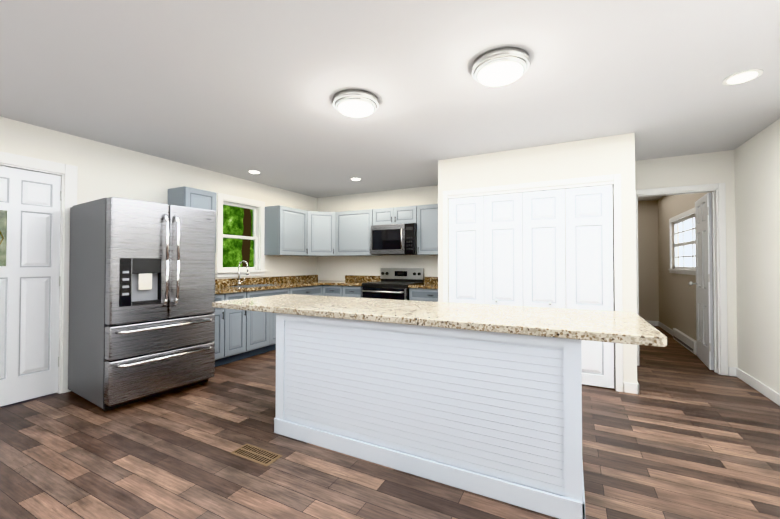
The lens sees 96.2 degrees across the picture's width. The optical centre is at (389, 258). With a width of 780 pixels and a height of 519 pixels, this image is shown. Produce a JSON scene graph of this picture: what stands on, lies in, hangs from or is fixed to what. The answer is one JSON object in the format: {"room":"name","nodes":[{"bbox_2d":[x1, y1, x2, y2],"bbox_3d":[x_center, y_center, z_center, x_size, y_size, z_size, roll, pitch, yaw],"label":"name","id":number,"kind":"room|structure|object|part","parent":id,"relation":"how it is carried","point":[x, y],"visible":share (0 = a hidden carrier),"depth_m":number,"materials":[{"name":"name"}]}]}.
{"room":"kitchen","nodes":[
{"label":"kitchen","id":0,"kind":"room"},
{"bbox_2d":[0,116,316,381],"bbox_3d":[-3.142,0.040,3.262,0.120,2.440,7.740,0,-1,27],"label":"wall","id":1,"kind":"structure","parent":0,"point":[106,170],"depth_m":3.81,"materials":[{"name":"white paint"}]},
{"bbox_2d":[0,166,61,406],"bbox_3d":[-3.222,0.233,2.970,0.143,2.020,0.684,0,-1,27],"label":"entry door","id":2,"kind":"structure","parent":1,"relation":"in","point":[30,210],"depth_m":3.09,"materials":[{"name":"white paint"}]},
{"bbox_2d":[0,151,77,393],"bbox_3d":[-3.271,0.183,2.989,0.138,2.145,0.890,0,-1,27],"label":"door frame","id":3,"kind":"structure","parent":1,"relation":"attached to","point":[68,174],"depth_m":3.27,"materials":[{"name":"white paint"}]},
{"bbox_2d":[168,186,216,252],"bbox_3d":[-2.387,-0.441,4.230,0.336,0.750,0.400,0,-1,27],"label":"upper cabinet","id":4,"kind":"object","parent":1,"relation":"attached to","point":[180,196],"depth_m":4.09,"materials":[{"name":"grey paint"}]},
{"bbox_2d":[216,193,265,277],"bbox_3d":[-2.176,-0.306,5.087,0.165,1.145,0.840,0,-1,27],"label":"window","id":5,"kind":"structure","parent":1,"relation":"in","point":[260,224],"depth_m":5.14,"materials":[{"name":"white paint"}]},
{"bbox_3d":[-2.210,-0.306,5.104,0.060,0.961,0.636,0,-1,27],"label":"kitchen window sashes","id":6,"kind":"part","parent":5,"relation":"part of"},
{"bbox_2d":[215,275,317,286],"bbox_3d":[-1.993,0.340,5.323,0.022,0.100,2.772,0,-1,27],"label":"backsplash","id":7,"kind":"structure","parent":1,"relation":"attached to","point":[278,279],"depth_m":5.44,"materials":[{"name":"brown stone"}]},
{"bbox_2d":[264,206,307,255],"bbox_3d":[-1.636,-0.421,5.637,0.379,0.750,0.670,0,-1,27],"label":"upper cabinet","id":8,"kind":"object","parent":1,"relation":"attached to","point":[289,231],"depth_m":5.41,"materials":[{"name":"grey paint"}]},
{"bbox_2d":[0,326,779,518],"bbox_3d":[0.227,1.310,3.304,6.050,0.100,10.940,0,-1,27],"label":"floor","id":9,"kind":"structure","parent":0,"point":[684,433],"depth_m":2.14,"materials":[{"name":"brown wood"}]},
{"bbox_2d":[68,197,215,411],"bbox_3d":[-2.350,0.386,3.378,1.026,1.750,0.875,-1,-1,33],"label":"refrigerator","id":10,"kind":"object","parent":9,"relation":"on","point":[113,367],"depth_m":3.05,"materials":[{"name":"silver metal"}]},
{"bbox_3d":[-2.150,0.025,2.992,0.103,1.031,0.434,-1,-1,33],"label":"refrigerator door","id":11,"kind":"part","parent":10,"relation":"part of","materials":[{"name":"silver metal"}]},
{"bbox_2d":[212,295,231,366],"bbox_3d":[-2.273,0.842,4.125,0.616,0.860,0.391,0,-1,27],"label":"base cabinet","id":12,"kind":"object","parent":9,"relation":"on","point":[223,317],"depth_m":4.10,"materials":[{"name":"grey paint"}]},
{"bbox_2d":[232,291,251,361],"bbox_3d":[-2.141,0.846,4.382,0.616,0.860,0.432,0,-1,27],"label":"base cabinet","id":13,"kind":"object","parent":9,"relation":"on","point":[241,334],"depth_m":4.32,"materials":[{"name":"grey paint"}]},
{"bbox_2d":[231,444,281,465],"bbox_3d":[-0.847,1.241,2.217,0.320,0.006,0.130,0,-1,27],"label":"floor vent","id":14,"kind":"object","parent":9,"relation":"in","point":[264,457],"visible":1,"depth_m":2.21,"materials":[{"name":"brown metal"}]},
{"bbox_2d":[252,287,287,355],"bbox_3d":[-1.895,0.853,4.857,0.616,0.860,0.882,0,-1,27],"label":"base cabinet","id":15,"kind":"object","parent":9,"relation":"on","point":[263,323],"depth_m":4.65,"materials":[{"name":"grey paint"}]},
{"bbox_2d":[215,279,339,294],"bbox_3d":[-1.717,0.408,5.179,0.643,0.040,2.772,0,-1,27],"label":"countertop","id":16,"kind":"structure","parent":15,"relation":"on","point":[303,282],"depth_m":4.86,"materials":[{"name":"brown stone"}]},
{"bbox_2d":[237,260,248,285],"bbox_3d":[-2.037,0.207,4.930,0.207,0.353,0.130,0,-1,27],"label":"faucet","id":17,"kind":"object","parent":16,"relation":"on","point":[239,282],"visible":1,"depth_m":4.91,"materials":[{"name":"silver metal"}]},
{"bbox_2d":[288,283,323,295],"bbox_3d":[-1.532,0.862,5.491,0.679,0.860,0.821,0,-1,27],"label":"base cabinet","id":18,"kind":"object","parent":9,"relation":"on","point":[317,288],"depth_m":5.46,"materials":[{"name":"grey paint"}]},
{"bbox_2d":[340,279,361,286],"bbox_3d":[-0.609,0.417,5.805,0.750,0.040,0.643,0,-1,27],"label":"countertop","id":19,"kind":"structure","parent":18,"relation":"on","point":[348,282],"depth_m":5.50,"materials":[{"name":"brown stone"}]},
{"bbox_2d":[324,283,343,296],"bbox_3d":[-0.777,0.868,5.865,0.461,0.860,0.679,0,-1,27],"label":"base cabinet","id":20,"kind":"object","parent":9,"relation":"on","point":[330,289],"depth_m":5.62,"materials":[{"name":"grey paint"}]},
{"bbox_2d":[344,287,360,297],"bbox_3d":[-0.468,0.866,5.741,0.447,0.860,0.616,0,-1,27],"label":"base cabinet","id":21,"kind":"object","parent":9,"relation":"on","point":[348,291],"depth_m":5.46,"materials":[{"name":"grey paint"}]},
{"bbox_2d":[361,268,423,299],"bbox_3d":[0.034,0.723,5.389,0.762,1.135,0.747,0,-1,27],"label":"range","id":22,"kind":"object","parent":9,"relation":"on","point":[393,283],"visible":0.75,"depth_m":5.27,"materials":[{"name":"silver metal"}]},
{"bbox_2d":[408,287,437,301],"bbox_3d":[0.708,0.857,5.133,0.660,0.860,0.616,0,-1,27],"label":"base cabinet","id":23,"kind":"object","parent":9,"relation":"on","point":[415,293],"depth_m":4.92,"materials":[{"name":"grey paint"}]},
{"bbox_2d":[408,283,437,290],"bbox_3d":[0.702,0.407,5.128,0.660,0.040,0.643,0,-1,27],"label":"countertop","id":24,"kind":"structure","parent":23,"relation":"on","point":[431,286],"depth_m":4.93,"materials":[{"name":"brown stone"}]},
{"bbox_2d":[274,313,584,518],"bbox_3d":[0.174,0.816,2.336,1.948,0.860,0.618,0,-1,27],"label":"kitchen island","id":25,"kind":"object","parent":9,"relation":"on","point":[495,415],"visible":0.9,"depth_m":1.94,"materials":[{"name":"white paint"}]},
{"bbox_2d":[212,294,666,346],"bbox_3d":[0.059,0.367,2.513,2.930,0.042,0.865,0,-1,27],"label":"island countertop","id":26,"kind":"structure","parent":25,"relation":"on","point":[634,328],"depth_m":2.10,"materials":[{"name":"stone"}]},
{"bbox_2d":[0,0,779,200],"bbox_3d":[0.227,-1.229,3.341,6.050,0.100,10.940,0,-1,27],"label":"ceiling","id":27,"kind":"structure","parent":0,"point":[237,88],"depth_m":2.34,"materials":[{"name":"white paint"}]},
{"bbox_2d":[248,170,260,173],"bbox_3d":[-1.817,-1.155,4.689,0.170,0.008,0.170,0,-1,27],"label":"recessed light","id":28,"kind":"object","parent":27,"relation":"in","point":[254,171],"visible":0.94,"depth_m":4.66,"materials":[{"name":"white plastic"}]},
{"bbox_2d":[333,89,378,116],"bbox_3d":[-0.256,-1.144,2.633,0.340,0.090,0.340,0,-1,27],"label":"flush-mount light","id":29,"kind":"object","parent":27,"relation":"attached to","point":[355,103],"visible":1,"depth_m":2.54,"materials":[{"name":"white glass"}]},
{"bbox_2d":[472,47,529,85],"bbox_3d":[0.676,-1.151,2.151,0.340,0.090,0.340,0,-1,27],"label":"flush-mount light","id":30,"kind":"object","parent":27,"relation":"attached to","point":[500,66],"visible":1,"depth_m":2.06,"materials":[{"name":"white glass"}]},
{"bbox_2d":[722,69,762,84],"bbox_3d":[2.320,-1.190,2.305,0.190,0.008,0.190,0,-1,27],"label":"recessed light","id":31,"kind":"object","parent":27,"relation":"in","point":[742,76],"visible":1,"depth_m":2.30,"materials":[{"name":"white plastic"}]},
{"bbox_2d":[317,185,565,282],"bbox_3d":[0.735,0.073,5.548,4.670,2.440,0.120,0,-1,27],"label":"wall","id":32,"kind":"structure","parent":0,"point":[336,268],"depth_m":6.00,"materials":[{"name":"white paint"}]},
{"bbox_2d":[308,211,335,256],"bbox_3d":[-1.212,-0.414,6.085,0.720,0.750,0.720,0,-1,27],"label":"upper cabinet","id":33,"kind":"object","parent":32,"relation":"attached to","point":[321,225],"depth_m":5.90,"materials":[{"name":"grey paint"}]},
{"bbox_2d":[336,209,381,255],"bbox_3d":[-0.559,-0.416,5.940,0.777,0.750,0.379,0,-1,27],"label":"upper cabinet","id":34,"kind":"object","parent":32,"relation":"attached to","point":[353,228],"depth_m":5.80,"materials":[{"name":"grey paint"}]},
{"bbox_2d":[345,275,437,282],"bbox_3d":[0.169,0.346,5.754,2.180,0.100,0.022,0,-1,27],"label":"backsplash","id":35,"kind":"structure","parent":32,"relation":"attached to","point":[359,279],"depth_m":5.99,"materials":[{"name":"brown stone"}]},
{"bbox_2d":[372,206,415,225],"bbox_3d":[0.137,-0.661,5.608,0.768,0.270,0.336,0,-1,27],"label":"upper cabinet","id":36,"kind":"object","parent":32,"relation":"attached to","point":[406,214],"depth_m":5.45,"materials":[{"name":"grey paint"}]},
{"bbox_2d":[370,223,416,254],"bbox_3d":[0.108,-0.287,5.546,0.762,0.464,0.462,0,-1,27],"label":"microwave","id":37,"kind":"object","parent":36,"relation":"attached to","point":[396,239],"visible":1,"depth_m":5.37,"materials":[{"name":"silver metal"}]},
{"bbox_2d":[416,204,437,254],"bbox_3d":[0.772,-0.426,5.277,0.661,0.750,0.336,0,-1,27],"label":"upper cabinet","id":38,"kind":"object","parent":32,"relation":"attached to","point":[426,215],"depth_m":5.20,"materials":[{"name":"grey paint"}]},
{"bbox_2d":[438,133,636,391],"bbox_3d":[1.458,0.047,3.756,1.940,2.440,0.100,0,-1,27],"label":"wall","id":39,"kind":"structure","parent":0,"point":[610,155],"depth_m":3.53,"materials":[{"name":"white paint"}]},
{"bbox_2d":[449,185,613,388],"bbox_3d":[1.413,0.274,3.724,1.635,1.955,0.080,0,-1,27],"label":"bifold closet doors","id":40,"kind":"structure","parent":39,"relation":"in","point":[507,249],"depth_m":3.65,"materials":[{"name":"white paint"}]},
{"bbox_2d":[443,174,622,391],"bbox_3d":[1.423,0.234,3.740,1.770,2.065,0.076,0,-1,27],"label":"trim","id":41,"kind":"structure","parent":39,"relation":"attached to","point":[614,179],"depth_m":3.48,"materials":[{"name":"white paint"}]},
{"bbox_2d":[627,381,638,393],"bbox_3d":[2.546,1.219,3.732,0.060,0.095,1.114,0,-1,27],"label":"baseboard","id":42,"kind":"structure","parent":39,"relation":"attached to","point":[634,388],"depth_m":3.25,"materials":[{"name":"white paint"}]},
{"bbox_2d":[638,200,658,320],"bbox_3d":[4.846,0.095,7.025,0.860,2.440,0.120,0,-1,27],"label":"wall","id":43,"kind":"structure","parent":0,"point":[648,266],"depth_m":6.85,"materials":[{"name":"beige paint"}]},
{"bbox_2d":[646,320,657,325],"bbox_3d":[4.816,1.266,6.949,0.780,0.095,0.014,0,-1,27],"label":"baseboard","id":44,"kind":"structure","parent":43,"relation":"attached to","point":[654,323],"depth_m":6.79,"materials":[{"name":"white paint"}]},
{"bbox_2d":[658,192,713,340],"bbox_3d":[4.541,0.070,5.366,0.120,2.440,3.350,0,-1,27],"label":"wall","id":45,"kind":"structure","parent":0,"point":[677,301],"depth_m":5.81,"materials":[{"name":"beige paint"}]},
{"bbox_2d":[658,321,672,335],"bbox_3d":[4.454,1.243,5.326,0.014,0.095,3.230,0,-1,27],"label":"baseboard","id":46,"kind":"structure","parent":45,"relation":"attached to","point":[661,325],"depth_m":6.25,"materials":[{"name":"white paint"}]},
{"bbox_2d":[668,207,695,274],"bbox_3d":[4.440,-0.222,5.231,0.140,0.980,1.650,0,-1,27],"label":"window","id":47,"kind":"structure","parent":45,"relation":"in","point":[686,246],"depth_m":5.43,"materials":[{"name":"white paint"}]},
{"bbox_2d":[673,328,696,354],"bbox_3d":[4.318,1.202,5.132,0.048,0.170,1.100,0,-1,27],"label":"baseboard heater","id":48,"kind":"object","parent":45,"relation":"in","point":[686,341],"visible":0.9,"depth_m":5.00,"materials":[{"name":"white plastic"}]},
{"bbox_2d":[635,150,737,374],"bbox_3d":[3.300,0.051,4.054,1.260,2.440,0.120,0,-1,27],"label":"wall","id":49,"kind":"structure","parent":0,"point":[701,168],"depth_m":3.86,"materials":[{"name":"white paint"}]},
{"bbox_2d":[635,183,727,375],"bbox_3d":[3.297,0.226,4.044,0.860,2.090,0.136,0,-1,27],"label":"door frame","id":50,"kind":"structure","parent":49,"relation":"attached to","point":[718,190],"depth_m":3.84,"materials":[{"name":"white paint"}]},
{"bbox_2d":[688,193,713,369],"bbox_3d":[3.798,0.262,4.256,0.128,2.000,0.716,0,-1,27],"label":"hall door","id":51,"kind":"structure","parent":50,"relation":"attached to","point":[704,280],"depth_m":4.14,"materials":[{"name":"white paint"}]},
{"bbox_2d":[734,119,779,393],"bbox_3d":[2.065,-0.002,0.421,0.120,2.440,7.470,0,-1,27],"label":"wall","id":52,"kind":"structure","parent":0,"point":[757,190],"depth_m":3.30,"materials":[{"name":"white paint"}]},
{"bbox_2d":[733,367,779,405],"bbox_3d":[2.031,1.172,0.489,0.020,0.095,7.350,0,-1,27],"label":"baseboard","id":53,"kind":"structure","parent":52,"relation":"attached to","point":[758,386],"depth_m":3.30,"materials":[{"name":"white paint"}]},
{"label":"outside","id":54,"kind":"structure","parent":0,"visible":0},
{"bbox_2d":[223,205,253,266],"bbox_3d":[-2.547,-0.253,5.278,0.010,2.085,1.860,0,-1,27],"label":"trees","id":55,"kind":"object","parent":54,"point":[238,221],"depth_m":5.53,"materials":[{"name":"green plant"}]}
]}

